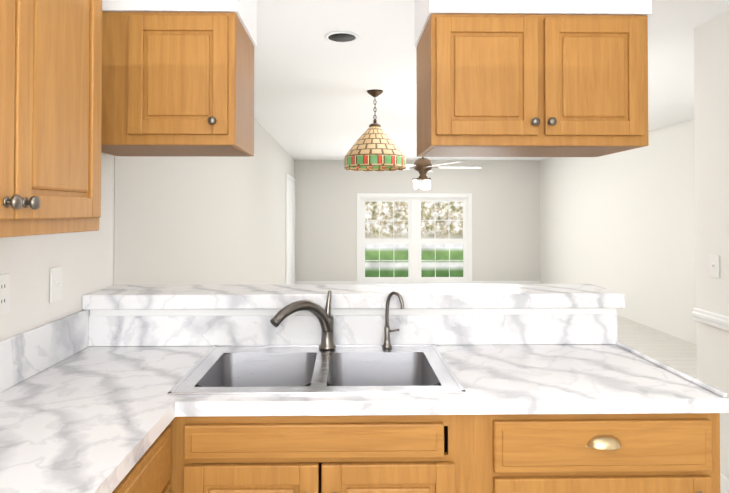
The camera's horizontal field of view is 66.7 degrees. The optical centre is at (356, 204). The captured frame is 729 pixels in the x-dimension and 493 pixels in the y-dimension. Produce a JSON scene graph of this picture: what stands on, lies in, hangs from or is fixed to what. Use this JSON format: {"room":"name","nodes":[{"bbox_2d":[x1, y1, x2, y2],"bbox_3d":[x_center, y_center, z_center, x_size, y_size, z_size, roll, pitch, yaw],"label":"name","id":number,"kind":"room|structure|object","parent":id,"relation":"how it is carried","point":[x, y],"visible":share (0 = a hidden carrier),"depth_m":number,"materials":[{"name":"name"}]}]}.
{"room":"kitchen","nodes":[
{"label":"kitchen","id":0,"kind":"room"},
{"bbox_2d":[0,152,113,340],"bbox_3d":[-1.128,0.272,4.588,0.100,2.440,12.400,0,-1,-1],"label":"wall","id":1,"kind":"structure","parent":0,"point":[85,260],"depth_m":1.91,"materials":[{"name":"white paint"}]},
{"bbox_2d":[0,273,9,314],"bbox_3d":[-1.017,0.260,1.589,0.008,0.116,0.072,0,-1,-1],"label":"electrical outlet plate","id":2,"kind":"object","parent":1,"relation":"attached to","point":[4,293],"visible":1,"depth_m":1.60,"materials":[{"name":"white plastic"}]},
{"bbox_2d":[0,0,101,237],"bbox_3d":[-0.836,-0.318,1.124,0.351,0.772,0.856,0,-1,-1],"label":"upper cabinet","id":3,"kind":"object","parent":1,"relation":"attached to","point":[50,105],"visible":1,"depth_m":1.26,"materials":[{"name":"brown wood"}]},
{"bbox_2d":[50,266,61,302],"bbox_3d":[-1.019,0.272,1.889,0.016,0.116,0.072,0,-1,-1],"label":"light switch","id":4,"kind":"object","parent":1,"relation":"attached to","point":[55,283],"visible":1,"depth_m":1.88,"materials":[{"name":"white plastic"}]},
{"bbox_2d":[113,119,294,285],"bbox_3d":[-1.111,0.299,6.526,0.003,2.440,8.325,0,-1,-1],"label":"wall","id":5,"kind":"structure","parent":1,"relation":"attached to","point":[196,220],"depth_m":3.84,"materials":[{"name":"white paint"}]},
{"bbox_2d":[286,173,294,283],"bbox_3d":[-1.159,0.532,9.835,0.018,2.070,1.540,0,-1,-1],"label":"door frame","id":6,"kind":"structure","parent":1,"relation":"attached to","point":[290,229],"depth_m":9.71,"materials":[{"name":"white wood"}]},
{"bbox_2d":[295,160,539,283],"bbox_3d":[1.194,0.361,10.790,4.970,2.440,0.120,0,-1,-1],"label":"wall","id":7,"kind":"structure","parent":0,"point":[505,220],"depth_m":10.74,"materials":[{"name":"white paint"}]},
{"bbox_2d":[357,193,472,283],"bbox_3d":[1.129,0.695,10.759,2.275,1.820,0.166,0,-1,-1],"label":"window","id":8,"kind":"structure","parent":7,"relation":"in","point":[414,241],"depth_m":10.73,"materials":[{"name":"white wood"}]},
{"bbox_2d":[295,281,539,283],"bbox_3d":[1.205,1.532,10.706,4.748,0.095,0.012,0,-1,-1],"label":"baseboard","id":9,"kind":"structure","parent":7,"relation":"attached to","point":[473,282],"depth_m":10.72,"materials":[{"name":"white wood"}]},
{"bbox_2d":[254,0,728,159],"bbox_3d":[1.307,-0.973,4.650,4.970,0.050,12.400,0,-1,-1],"label":"ceiling","id":10,"kind":"structure","parent":0,"point":[313,99],"depth_m":3.98,"materials":[{"name":"white paint"}]},
{"bbox_2d":[102,0,256,46],"bbox_3d":[-0.730,-0.836,2.195,0.603,0.291,0.430,0,-1,-1],"label":"soffit","id":11,"kind":"structure","parent":10,"relation":"attached to","point":[245,11],"depth_m":1.98,"materials":[{"name":"white paint"}]},
{"bbox_2d":[101,12,253,156],"bbox_3d":[-0.735,-0.450,2.165,0.594,0.479,0.459,0,-1,-1],"label":"upper cabinet","id":12,"kind":"object","parent":11,"relation":"hanging from","point":[177,83],"visible":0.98,"depth_m":1.97,"materials":[{"name":"brown wood"}]},
{"bbox_2d":[325,31,358,42],"bbox_3d":[-0.082,-0.964,3.194,0.200,0.007,0.200,0,-1,-1],"label":"recessed light","id":13,"kind":"object","parent":10,"relation":"in","point":[342,37],"visible":1,"depth_m":3.19,"materials":[{"name":"white metal"}]},
{"bbox_2d":[344,89,405,171],"bbox_3d":[0.158,-0.619,4.624,0.518,0.656,0.518,0,-1,-1],"label":"pendant lamp","id":14,"kind":"object","parent":10,"relation":"hanging from","point":[374,147],"visible":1,"depth_m":4.46,"materials":[{"name":"multicoloured glass"}]},
{"bbox_2d":[373,157,481,189],"bbox_3d":[1.143,-0.561,9.057,1.818,0.646,1.869,0,-1,-1],"label":"ceiling fan","id":15,"kind":"object","parent":10,"relation":"hanging from","point":[422,166],"visible":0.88,"depth_m":8.96,"materials":[{"name":"brown metal"}]},
{"bbox_2d":[415,0,651,47],"bbox_3d":[0.666,-0.836,2.221,0.810,0.291,0.430,0,-1,-1],"label":"soffit","id":16,"kind":"structure","parent":10,"relation":"attached to","point":[425,10],"depth_m":2.01,"materials":[{"name":"white paint"}]},
{"bbox_2d":[416,14,648,156],"bbox_3d":[0.665,-0.449,2.191,0.796,0.479,0.459,0,-1,-1],"label":"upper cabinet","id":17,"kind":"object","parent":16,"relation":"hanging from","point":[502,85],"visible":1,"depth_m":2.00,"materials":[{"name":"brown wood"}]},
{"bbox_2d":[540,119,696,344],"bbox_3d":[3.700,0.305,6.921,0.100,2.440,7.710,0,-1,-1],"label":"wall","id":18,"kind":"structure","parent":0,"point":[623,222],"depth_m":7.27,"materials":[{"name":"white paint"}]},
{"bbox_2d":[617,315,696,378],"bbox_3d":[1.307,1.517,4.614,4.970,0.050,12.400,0,-1,-1],"label":"floor","id":19,"kind":"structure","parent":0,"point":[673,351],"depth_m":5.93,"materials":[{"name":"beige wood"}]},
{"bbox_2d":[112,426,170,492],"bbox_3d":[-0.723,0.995,0.398,0.549,0.873,2.228,0,-1,-1],"label":"base cabinet","id":20,"kind":"object","parent":19,"relation":"on","point":[150,471],"visible":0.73,"depth_m":1.35,"materials":[{"name":"brown wood"}]},
{"bbox_2d":[167,384,206,492],"bbox_3d":[-0.709,1.015,1.802,0.576,0.872,0.621,0,-1,-1],"label":"base cabinet","id":21,"kind":"object","parent":19,"relation":"on","point":[188,434],"depth_m":1.51,"materials":[{"name":"brown wood"}]},
{"bbox_2d":[82,284,624,345],"bbox_3d":[-0.003,0.900,2.239,2.060,1.115,0.300,0,-1,-1],"label":"raised countertop","id":22,"kind":"structure","parent":19,"relation":"on","point":[213,315],"depth_m":2.12,"materials":[{"name":"white stone"}]},
{"bbox_2d":[207,382,506,492],"bbox_3d":[-0.068,1.015,1.813,0.912,0.872,0.621,0,-1,-1],"label":"base cabinet","id":23,"kind":"object","parent":19,"relation":"on","point":[352,453],"depth_m":1.51,"materials":[{"name":"brown wood"}]},
{"bbox_2d":[507,413,719,492],"bbox_3d":[0.633,1.015,1.826,0.764,0.872,0.621,0,-1,-1],"label":"base cabinet","id":24,"kind":"object","parent":19,"relation":"on","point":[601,453],"depth_m":1.52,"materials":[{"name":"brown wood"}]},
{"bbox_2d":[0,310,728,492],"bbox_3d":[0.018,0.470,0.721,2.046,0.184,2.833,0,-1,-1],"label":"countertop","id":25,"kind":"structure","parent":24,"relation":"on","point":[78,414],"depth_m":1.54,"materials":[{"name":"stone"}]},
{"bbox_2d":[270,290,335,349],"bbox_3d":[-0.185,0.427,1.985,0.223,0.212,0.219,0,-1,-1],"label":"faucet","id":26,"kind":"object","parent":25,"relation":"on","point":[325,318],"visible":1,"depth_m":2.02,"materials":[{"name":"silver metal"}]},
{"bbox_2d":[167,344,465,394],"bbox_3d":[-0.114,0.628,1.834,0.839,0.192,0.557,0,-1,-1],"label":"sink","id":27,"kind":"object","parent":25,"relation":"in","point":[305,369],"visible":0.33,"depth_m":1.99,"materials":[{"name":"silver metal"}]},
{"bbox_2d":[382,291,403,347],"bbox_3d":[0.137,0.428,2.059,0.078,0.212,0.067,0,-1,-1],"label":"tap","id":28,"kind":"object","parent":25,"relation":"on","point":[387,343],"visible":1,"depth_m":2.06,"materials":[{"name":"silver metal"}]},
{"bbox_2d":[694,10,728,478],"bbox_3d":[1.953,0.216,0.739,0.100,2.440,4.590,0,-1,-1],"label":"wall","id":29,"kind":"structure","parent":0,"point":[711,75],"depth_m":2.89,"materials":[{"name":"white paint"}]},
{"bbox_2d":[692,308,728,330],"bbox_3d":[1.887,0.567,0.781,0.026,0.070,4.488,0,-1,-1],"label":"trim","id":30,"kind":"structure","parent":29,"relation":"attached to","point":[711,319],"depth_m":2.87,"materials":[{"name":"white wood"}]},
{"bbox_2d":[709,254,719,277],"bbox_3d":[1.854,0.320,2.871,0.016,0.116,0.072,0,-1,-1],"label":"switch plate","id":31,"kind":"object","parent":29,"relation":"attached to","point":[713,265],"visible":1,"depth_m":2.87,"materials":[{"name":"white plastic"}]},
{"bbox_2d":[720,473,728,492],"bbox_3d":[1.894,1.389,0.770,0.012,0.095,4.488,0,-1,-1],"label":"baseboard","id":32,"kind":"structure","parent":29,"relation":"attached to","point":[724,484],"depth_m":2.78,"materials":[{"name":"white"}]},
{"label":"outside","id":33,"kind":"structure","parent":0,"visible":0},
{"bbox_2d":[365,202,462,276],"bbox_3d":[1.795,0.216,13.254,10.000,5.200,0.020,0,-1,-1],"label":"window panes","id":34,"kind":"structure","parent":33,"point":[441,211],"depth_m":13.23,"materials":[{"name":"clear glass"}]}
]}

